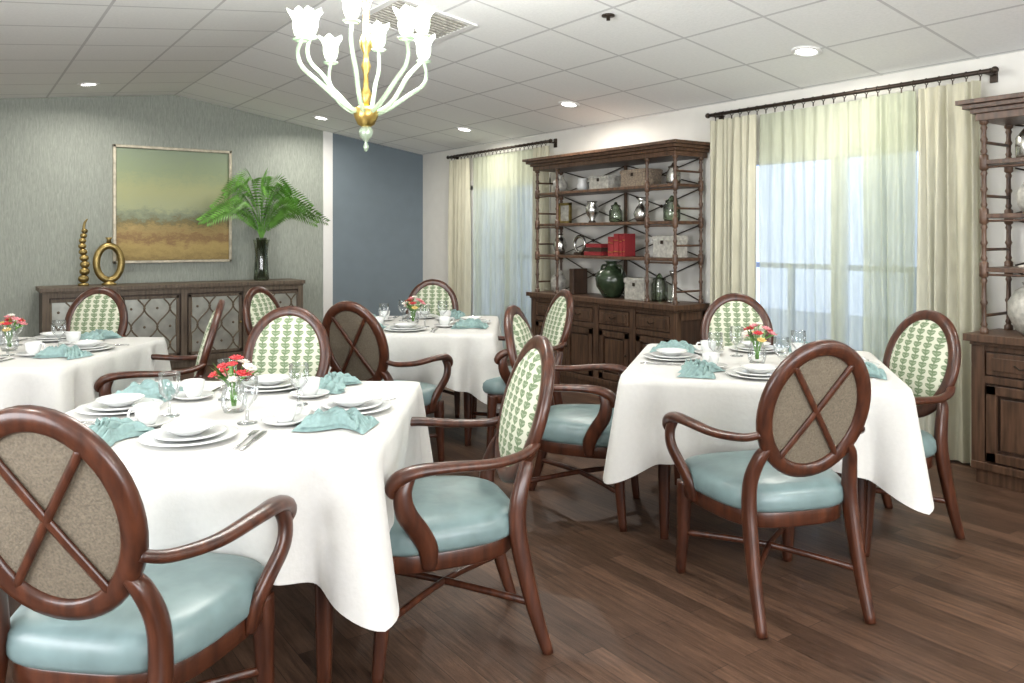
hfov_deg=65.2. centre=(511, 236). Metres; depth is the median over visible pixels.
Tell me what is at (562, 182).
vase
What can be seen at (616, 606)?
floor
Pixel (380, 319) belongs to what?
cup
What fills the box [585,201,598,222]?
urn
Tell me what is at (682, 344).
cloth napkin
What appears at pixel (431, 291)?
dining chair
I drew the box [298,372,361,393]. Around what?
cloth napkin
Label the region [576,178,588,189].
vase
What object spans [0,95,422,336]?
wall
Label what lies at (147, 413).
cup
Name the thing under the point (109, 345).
dinner plate
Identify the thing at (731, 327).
water goblet
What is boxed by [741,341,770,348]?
soup bowl
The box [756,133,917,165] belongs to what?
window
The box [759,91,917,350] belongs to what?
sheer curtain
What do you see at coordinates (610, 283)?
jug
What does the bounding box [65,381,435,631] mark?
tablecloth
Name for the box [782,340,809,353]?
cloth napkin
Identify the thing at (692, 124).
wall
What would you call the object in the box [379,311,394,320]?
cup
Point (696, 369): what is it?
cloth napkin
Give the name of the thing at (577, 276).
box
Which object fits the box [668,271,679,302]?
candlestick
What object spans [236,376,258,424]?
water goblet
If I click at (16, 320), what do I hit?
flower centerpiece
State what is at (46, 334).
soup bowl
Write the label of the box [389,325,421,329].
salad plate
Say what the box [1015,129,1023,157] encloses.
glass bottle
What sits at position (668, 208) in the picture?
glass jar
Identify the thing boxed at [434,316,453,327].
cup
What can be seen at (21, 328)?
water goblet
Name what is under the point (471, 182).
window
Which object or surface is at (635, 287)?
wicker box
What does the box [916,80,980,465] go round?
curtain
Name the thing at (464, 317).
soup bowl
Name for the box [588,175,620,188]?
wicker basket
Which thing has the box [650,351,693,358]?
salad plate
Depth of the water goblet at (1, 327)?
4.16 m
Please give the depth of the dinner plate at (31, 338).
4.66 m
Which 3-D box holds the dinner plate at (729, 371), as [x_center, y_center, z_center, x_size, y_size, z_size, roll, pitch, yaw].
[1.087,0.606,3.526,0.284,0.018,0.284,0,0,16]
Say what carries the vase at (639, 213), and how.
on the hutch at (603, 330)
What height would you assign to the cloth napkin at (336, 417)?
0.064 m
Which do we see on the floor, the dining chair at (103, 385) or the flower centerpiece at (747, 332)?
the dining chair at (103, 385)
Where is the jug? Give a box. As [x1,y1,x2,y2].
[595,261,626,297]
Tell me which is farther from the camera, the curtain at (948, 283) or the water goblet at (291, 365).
the curtain at (948, 283)
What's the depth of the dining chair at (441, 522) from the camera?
2.61 m
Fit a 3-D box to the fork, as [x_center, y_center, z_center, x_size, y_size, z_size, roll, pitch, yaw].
[-0.802,0.610,2.414,0.020,0.008,0.203,0,0,0]
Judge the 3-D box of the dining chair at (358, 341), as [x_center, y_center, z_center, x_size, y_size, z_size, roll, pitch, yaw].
[-0.775,0.863,4.686,0.707,1.025,0.667,0,0,25]
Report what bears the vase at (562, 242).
on the hutch at (603, 330)
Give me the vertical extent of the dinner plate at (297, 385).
0.018 m
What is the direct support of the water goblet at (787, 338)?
on the tablecloth at (890, 450)
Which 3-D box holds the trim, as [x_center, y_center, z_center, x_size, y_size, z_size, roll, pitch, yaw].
[-2.294,0.038,9.838,0.120,2.664,0.165,0,0,-35]
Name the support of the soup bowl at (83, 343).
on the salad plate at (100, 345)
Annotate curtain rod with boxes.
[446,139,556,159]
[705,66,998,120]
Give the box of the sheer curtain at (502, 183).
[473,149,532,359]
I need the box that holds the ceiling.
[0,0,1023,154]
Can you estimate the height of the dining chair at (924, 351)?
1.025 m
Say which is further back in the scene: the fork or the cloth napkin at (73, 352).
the cloth napkin at (73, 352)
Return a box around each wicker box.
[624,277,654,300]
[652,236,687,257]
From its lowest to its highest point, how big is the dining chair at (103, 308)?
1.025 m
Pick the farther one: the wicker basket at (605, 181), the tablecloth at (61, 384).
the wicker basket at (605, 181)
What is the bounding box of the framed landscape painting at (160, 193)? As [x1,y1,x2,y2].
[113,144,231,263]
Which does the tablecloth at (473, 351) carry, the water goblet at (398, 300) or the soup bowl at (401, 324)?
the water goblet at (398, 300)
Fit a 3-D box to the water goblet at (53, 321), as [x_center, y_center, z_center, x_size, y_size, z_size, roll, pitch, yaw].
[-2.522,0.539,4.455,0.072,0.151,0.072,0,0,0]
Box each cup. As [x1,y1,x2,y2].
[16,341,45,356]
[58,331,80,344]
[127,402,171,427]
[172,378,214,400]
[261,400,306,426]
[289,377,329,398]
[375,316,388,326]
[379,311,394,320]
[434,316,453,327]
[435,310,454,319]
[694,340,722,354]
[702,352,726,367]
[783,343,805,355]
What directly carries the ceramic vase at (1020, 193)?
on the hutch at (997, 355)
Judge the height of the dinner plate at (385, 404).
0.018 m
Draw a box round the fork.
[233,430,259,448]
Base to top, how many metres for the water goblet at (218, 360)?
0.151 m
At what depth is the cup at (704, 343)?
4.16 m
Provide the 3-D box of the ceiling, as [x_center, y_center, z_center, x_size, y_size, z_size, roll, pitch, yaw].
[-0.658,-1.349,3.632,7.400,0.621,12.200,0,0,-35]
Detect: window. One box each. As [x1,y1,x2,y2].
[470,172,550,315]
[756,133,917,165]
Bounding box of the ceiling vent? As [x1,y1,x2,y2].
[357,0,476,43]
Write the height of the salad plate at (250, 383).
0.017 m
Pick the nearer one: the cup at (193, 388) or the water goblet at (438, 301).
the cup at (193, 388)
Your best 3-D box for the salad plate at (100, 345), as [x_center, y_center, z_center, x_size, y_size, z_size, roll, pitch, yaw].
[-2.310,0.597,4.350,0.216,0.017,0.216,0,0,0]
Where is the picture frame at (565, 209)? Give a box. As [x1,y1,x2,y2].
[559,203,571,222]
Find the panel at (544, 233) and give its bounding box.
[532,145,550,290]
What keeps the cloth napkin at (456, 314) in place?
on the tablecloth at (473, 351)
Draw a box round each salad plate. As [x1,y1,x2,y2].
[34,335,65,339]
[67,343,108,349]
[86,397,153,410]
[150,424,226,440]
[243,378,297,388]
[320,398,381,410]
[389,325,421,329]
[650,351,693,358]
[733,367,774,376]
[736,344,773,350]
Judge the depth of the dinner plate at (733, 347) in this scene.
4.27 m
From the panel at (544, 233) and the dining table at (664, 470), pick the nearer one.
the dining table at (664, 470)
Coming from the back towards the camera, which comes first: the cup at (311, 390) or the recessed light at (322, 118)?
the recessed light at (322, 118)
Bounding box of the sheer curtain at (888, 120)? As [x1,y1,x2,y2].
[862,90,915,362]
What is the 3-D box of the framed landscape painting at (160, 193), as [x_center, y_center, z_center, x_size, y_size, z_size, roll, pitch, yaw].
[-3.689,-0.347,8.745,1.220,1.255,0.045,0,0,-35]
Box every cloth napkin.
[31,344,92,359]
[80,329,123,340]
[89,417,154,446]
[115,379,182,401]
[290,406,379,433]
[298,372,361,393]
[450,309,465,318]
[451,318,488,328]
[650,340,696,353]
[677,359,725,378]
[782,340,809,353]
[865,362,886,379]
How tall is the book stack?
0.106 m
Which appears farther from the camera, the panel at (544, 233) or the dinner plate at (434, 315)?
the panel at (544, 233)
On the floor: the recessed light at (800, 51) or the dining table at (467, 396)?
the dining table at (467, 396)
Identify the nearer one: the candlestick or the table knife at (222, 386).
the table knife at (222, 386)
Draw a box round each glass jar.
[609,202,621,221]
[651,273,667,301]
[663,195,679,220]
[666,162,680,183]
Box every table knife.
[212,382,231,391]
[239,430,267,450]
[374,397,395,398]
[640,363,682,364]
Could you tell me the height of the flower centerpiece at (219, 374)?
0.201 m
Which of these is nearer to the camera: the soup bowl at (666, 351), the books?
the soup bowl at (666, 351)
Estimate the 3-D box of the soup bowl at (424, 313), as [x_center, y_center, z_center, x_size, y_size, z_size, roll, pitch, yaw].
[-0.700,0.583,6.080,0.160,0.028,0.160,0,0,0]
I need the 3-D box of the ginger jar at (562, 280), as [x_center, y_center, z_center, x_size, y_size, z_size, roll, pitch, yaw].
[0.458,0.416,7.839,0.160,0.245,0.160,0,0,-35]
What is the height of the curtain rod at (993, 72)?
0.090 m
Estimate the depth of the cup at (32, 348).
4.12 m
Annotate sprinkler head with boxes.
[602,13,614,20]
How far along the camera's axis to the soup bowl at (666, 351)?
4.05 m
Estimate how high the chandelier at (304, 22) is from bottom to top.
1.104 m
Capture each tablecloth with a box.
[0,337,172,412]
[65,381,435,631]
[329,316,502,407]
[603,344,933,514]
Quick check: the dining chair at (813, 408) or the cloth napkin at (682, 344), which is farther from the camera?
the cloth napkin at (682, 344)
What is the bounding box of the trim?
[323,131,332,317]
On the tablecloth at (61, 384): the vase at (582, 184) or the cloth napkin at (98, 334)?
the cloth napkin at (98, 334)
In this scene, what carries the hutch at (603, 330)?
on the floor
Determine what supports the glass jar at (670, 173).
in the hutch at (603, 330)
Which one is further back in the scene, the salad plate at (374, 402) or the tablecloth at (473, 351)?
the tablecloth at (473, 351)
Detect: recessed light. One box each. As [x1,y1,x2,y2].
[77,82,99,86]
[313,115,329,120]
[456,127,472,131]
[558,101,579,107]
[791,46,821,56]
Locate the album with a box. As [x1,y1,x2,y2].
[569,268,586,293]
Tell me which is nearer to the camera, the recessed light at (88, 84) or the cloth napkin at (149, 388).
the cloth napkin at (149, 388)
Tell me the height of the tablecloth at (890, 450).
0.468 m
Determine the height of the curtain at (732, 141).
2.285 m
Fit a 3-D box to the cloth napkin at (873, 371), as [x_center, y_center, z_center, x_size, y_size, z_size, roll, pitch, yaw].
[1.540,0.580,3.572,0.244,0.064,0.216,0,0,24]
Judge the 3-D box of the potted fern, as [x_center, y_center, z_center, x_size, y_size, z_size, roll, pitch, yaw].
[-2.758,-0.157,8.983,1.516,1.292,0.510,0,0,-35]
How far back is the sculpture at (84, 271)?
8.02 m
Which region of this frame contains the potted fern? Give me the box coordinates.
[196,168,329,280]
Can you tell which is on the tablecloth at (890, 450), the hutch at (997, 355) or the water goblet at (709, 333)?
the water goblet at (709, 333)
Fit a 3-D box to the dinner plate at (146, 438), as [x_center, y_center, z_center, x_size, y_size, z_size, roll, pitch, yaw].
[-0.980,0.606,2.430,0.284,0.018,0.284,0,0,0]
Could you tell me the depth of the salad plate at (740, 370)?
3.51 m
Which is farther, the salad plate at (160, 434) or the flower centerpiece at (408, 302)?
the flower centerpiece at (408, 302)
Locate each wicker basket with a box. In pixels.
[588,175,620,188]
[620,168,662,186]
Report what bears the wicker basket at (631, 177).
on the hutch at (603, 330)
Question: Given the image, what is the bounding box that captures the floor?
[5,360,1023,682]
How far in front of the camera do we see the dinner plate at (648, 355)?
3.98 m
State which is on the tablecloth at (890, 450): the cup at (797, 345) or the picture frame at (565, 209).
the cup at (797, 345)
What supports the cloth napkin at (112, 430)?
on the tablecloth at (336, 479)
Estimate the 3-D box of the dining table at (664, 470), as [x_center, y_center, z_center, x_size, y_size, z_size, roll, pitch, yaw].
[1.200,0.996,3.920,1.150,0.748,1.150,0,0,16]
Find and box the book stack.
[584,244,607,255]
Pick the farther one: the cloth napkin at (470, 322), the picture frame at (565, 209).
the picture frame at (565, 209)
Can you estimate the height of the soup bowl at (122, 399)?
0.028 m
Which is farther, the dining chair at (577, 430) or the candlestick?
the candlestick
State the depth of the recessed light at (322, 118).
9.00 m
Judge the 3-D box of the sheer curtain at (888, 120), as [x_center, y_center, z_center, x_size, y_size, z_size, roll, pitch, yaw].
[2.443,0.212,5.200,0.052,2.285,0.354,0,0,-35]
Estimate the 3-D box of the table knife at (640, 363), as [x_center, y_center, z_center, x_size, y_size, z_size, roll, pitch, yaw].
[0.732,0.612,3.851,0.225,0.005,0.016,0,0,16]
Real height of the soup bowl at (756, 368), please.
0.028 m
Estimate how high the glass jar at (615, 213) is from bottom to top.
0.185 m
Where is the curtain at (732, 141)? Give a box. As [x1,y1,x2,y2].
[710,114,755,304]
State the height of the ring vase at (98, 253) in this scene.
0.485 m
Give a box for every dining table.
[314,584,333,682]
[464,392,476,445]
[658,464,866,549]
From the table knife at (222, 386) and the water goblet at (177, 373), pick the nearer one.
the water goblet at (177, 373)
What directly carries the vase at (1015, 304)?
in the hutch at (997, 355)
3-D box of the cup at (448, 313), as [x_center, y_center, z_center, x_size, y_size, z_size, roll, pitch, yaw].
[-0.494,0.580,5.903,0.152,0.071,0.152,0,0,38]
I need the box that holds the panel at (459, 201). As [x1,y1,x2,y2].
[448,158,470,315]
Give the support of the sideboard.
on the floor
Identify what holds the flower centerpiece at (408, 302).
on the tablecloth at (473, 351)
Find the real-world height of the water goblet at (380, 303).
0.151 m
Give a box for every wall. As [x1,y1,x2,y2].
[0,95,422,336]
[423,51,1023,329]
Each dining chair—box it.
[0,405,296,682]
[63,287,127,336]
[94,299,224,396]
[238,306,330,380]
[243,286,279,336]
[322,301,452,461]
[371,335,554,682]
[406,279,459,417]
[471,289,573,448]
[504,305,639,531]
[662,339,875,638]
[700,293,773,345]
[865,310,964,556]
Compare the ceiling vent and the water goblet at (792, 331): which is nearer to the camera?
the water goblet at (792, 331)
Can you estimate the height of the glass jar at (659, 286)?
0.235 m
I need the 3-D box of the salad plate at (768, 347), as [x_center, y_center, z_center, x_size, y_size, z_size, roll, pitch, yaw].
[1.313,0.597,4.314,0.216,0.017,0.216,0,0,16]
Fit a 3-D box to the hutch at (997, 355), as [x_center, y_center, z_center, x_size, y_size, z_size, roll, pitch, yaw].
[3.264,0.302,3.798,0.455,2.135,2.040,0,0,-35]
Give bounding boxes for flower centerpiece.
[0,313,27,351]
[208,354,260,413]
[402,296,425,322]
[741,322,777,363]
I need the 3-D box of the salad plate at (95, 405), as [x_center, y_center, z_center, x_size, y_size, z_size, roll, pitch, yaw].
[-1.390,0.597,2.840,0.216,0.017,0.216,0,0,0]
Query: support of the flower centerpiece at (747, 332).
on the tablecloth at (890, 450)
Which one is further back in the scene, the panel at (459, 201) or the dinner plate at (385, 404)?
the panel at (459, 201)
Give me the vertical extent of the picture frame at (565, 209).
0.200 m
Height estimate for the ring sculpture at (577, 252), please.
0.190 m
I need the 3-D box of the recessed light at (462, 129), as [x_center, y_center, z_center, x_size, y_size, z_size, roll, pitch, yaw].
[-0.516,-1.161,8.646,0.189,0.042,0.190,0,0,-35]
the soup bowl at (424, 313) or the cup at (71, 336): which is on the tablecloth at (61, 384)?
the cup at (71, 336)
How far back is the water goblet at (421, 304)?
5.49 m
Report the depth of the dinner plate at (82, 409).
2.77 m
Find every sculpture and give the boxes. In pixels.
[78,219,89,285]
[573,235,585,254]
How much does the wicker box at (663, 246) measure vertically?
0.180 m
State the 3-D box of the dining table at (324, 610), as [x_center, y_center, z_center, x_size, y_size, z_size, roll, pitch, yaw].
[-0.980,0.996,2.840,1.150,0.748,1.150,0,0,0]
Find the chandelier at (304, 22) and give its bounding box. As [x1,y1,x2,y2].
[287,0,434,150]
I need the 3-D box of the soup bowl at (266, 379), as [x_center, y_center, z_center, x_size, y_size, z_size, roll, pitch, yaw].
[-0.980,0.583,3.250,0.160,0.028,0.160,0,0,0]
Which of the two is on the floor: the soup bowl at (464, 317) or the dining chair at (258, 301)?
the dining chair at (258, 301)
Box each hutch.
[522,139,709,392]
[955,92,1023,492]
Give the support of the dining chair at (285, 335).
on the floor
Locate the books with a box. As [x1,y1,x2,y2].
[608,234,634,256]
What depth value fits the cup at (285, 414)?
2.61 m
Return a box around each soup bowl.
[39,331,68,337]
[71,340,102,347]
[95,393,144,406]
[161,419,216,435]
[250,374,288,385]
[328,393,373,406]
[394,322,417,327]
[410,311,427,315]
[460,316,481,319]
[656,348,687,355]
[740,363,776,373]
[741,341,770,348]
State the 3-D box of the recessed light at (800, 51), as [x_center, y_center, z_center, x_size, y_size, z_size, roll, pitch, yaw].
[1.869,-1.176,5.078,0.189,0.042,0.190,0,0,-35]
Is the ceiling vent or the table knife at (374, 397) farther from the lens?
the ceiling vent
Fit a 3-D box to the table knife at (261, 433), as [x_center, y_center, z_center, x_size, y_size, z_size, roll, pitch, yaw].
[-0.779,0.612,2.414,0.016,0.005,0.225,0,0,0]
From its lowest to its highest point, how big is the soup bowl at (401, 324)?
0.028 m
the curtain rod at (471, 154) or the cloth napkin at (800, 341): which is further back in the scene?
the curtain rod at (471, 154)
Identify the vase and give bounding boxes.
[93,237,124,284]
[553,175,566,191]
[553,234,566,253]
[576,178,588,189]
[633,197,648,221]
[1007,282,1023,334]
[1016,182,1023,212]
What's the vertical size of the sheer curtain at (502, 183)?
2.285 m
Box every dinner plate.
[27,337,65,341]
[75,398,163,415]
[82,344,115,351]
[138,423,238,446]
[235,379,299,391]
[310,398,391,413]
[384,326,426,331]
[401,314,438,318]
[644,352,700,361]
[725,368,769,379]
[729,345,782,352]
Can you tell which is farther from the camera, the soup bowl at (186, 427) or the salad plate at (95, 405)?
the salad plate at (95, 405)
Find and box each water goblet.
[0,326,15,355]
[11,326,22,345]
[52,320,65,345]
[158,370,180,417]
[217,358,236,400]
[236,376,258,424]
[289,362,308,405]
[379,303,388,323]
[398,300,406,320]
[420,304,429,326]
[438,301,447,322]
[708,332,722,351]
[730,326,743,356]
[773,336,789,362]
[791,330,805,348]
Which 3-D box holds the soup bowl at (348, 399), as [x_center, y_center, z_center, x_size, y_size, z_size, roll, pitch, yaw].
[-0.570,0.583,2.840,0.160,0.028,0.160,0,0,0]
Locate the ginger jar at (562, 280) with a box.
[551,267,566,291]
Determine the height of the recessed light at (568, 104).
0.042 m
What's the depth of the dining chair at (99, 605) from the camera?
1.78 m
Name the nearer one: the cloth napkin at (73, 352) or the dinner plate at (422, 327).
the cloth napkin at (73, 352)
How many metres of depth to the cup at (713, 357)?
3.73 m
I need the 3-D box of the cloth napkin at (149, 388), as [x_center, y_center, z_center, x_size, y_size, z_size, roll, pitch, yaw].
[-1.400,0.580,3.071,0.244,0.064,0.216,0,0,4]
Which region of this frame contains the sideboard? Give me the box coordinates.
[35,278,304,368]
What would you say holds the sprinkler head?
attached to the ceiling
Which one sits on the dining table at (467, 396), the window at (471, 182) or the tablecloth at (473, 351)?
the tablecloth at (473, 351)
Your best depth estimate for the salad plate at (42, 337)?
4.70 m
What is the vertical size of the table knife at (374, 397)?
0.005 m
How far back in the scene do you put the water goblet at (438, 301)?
5.78 m
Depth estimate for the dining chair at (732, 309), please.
4.95 m
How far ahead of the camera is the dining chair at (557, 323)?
5.18 m

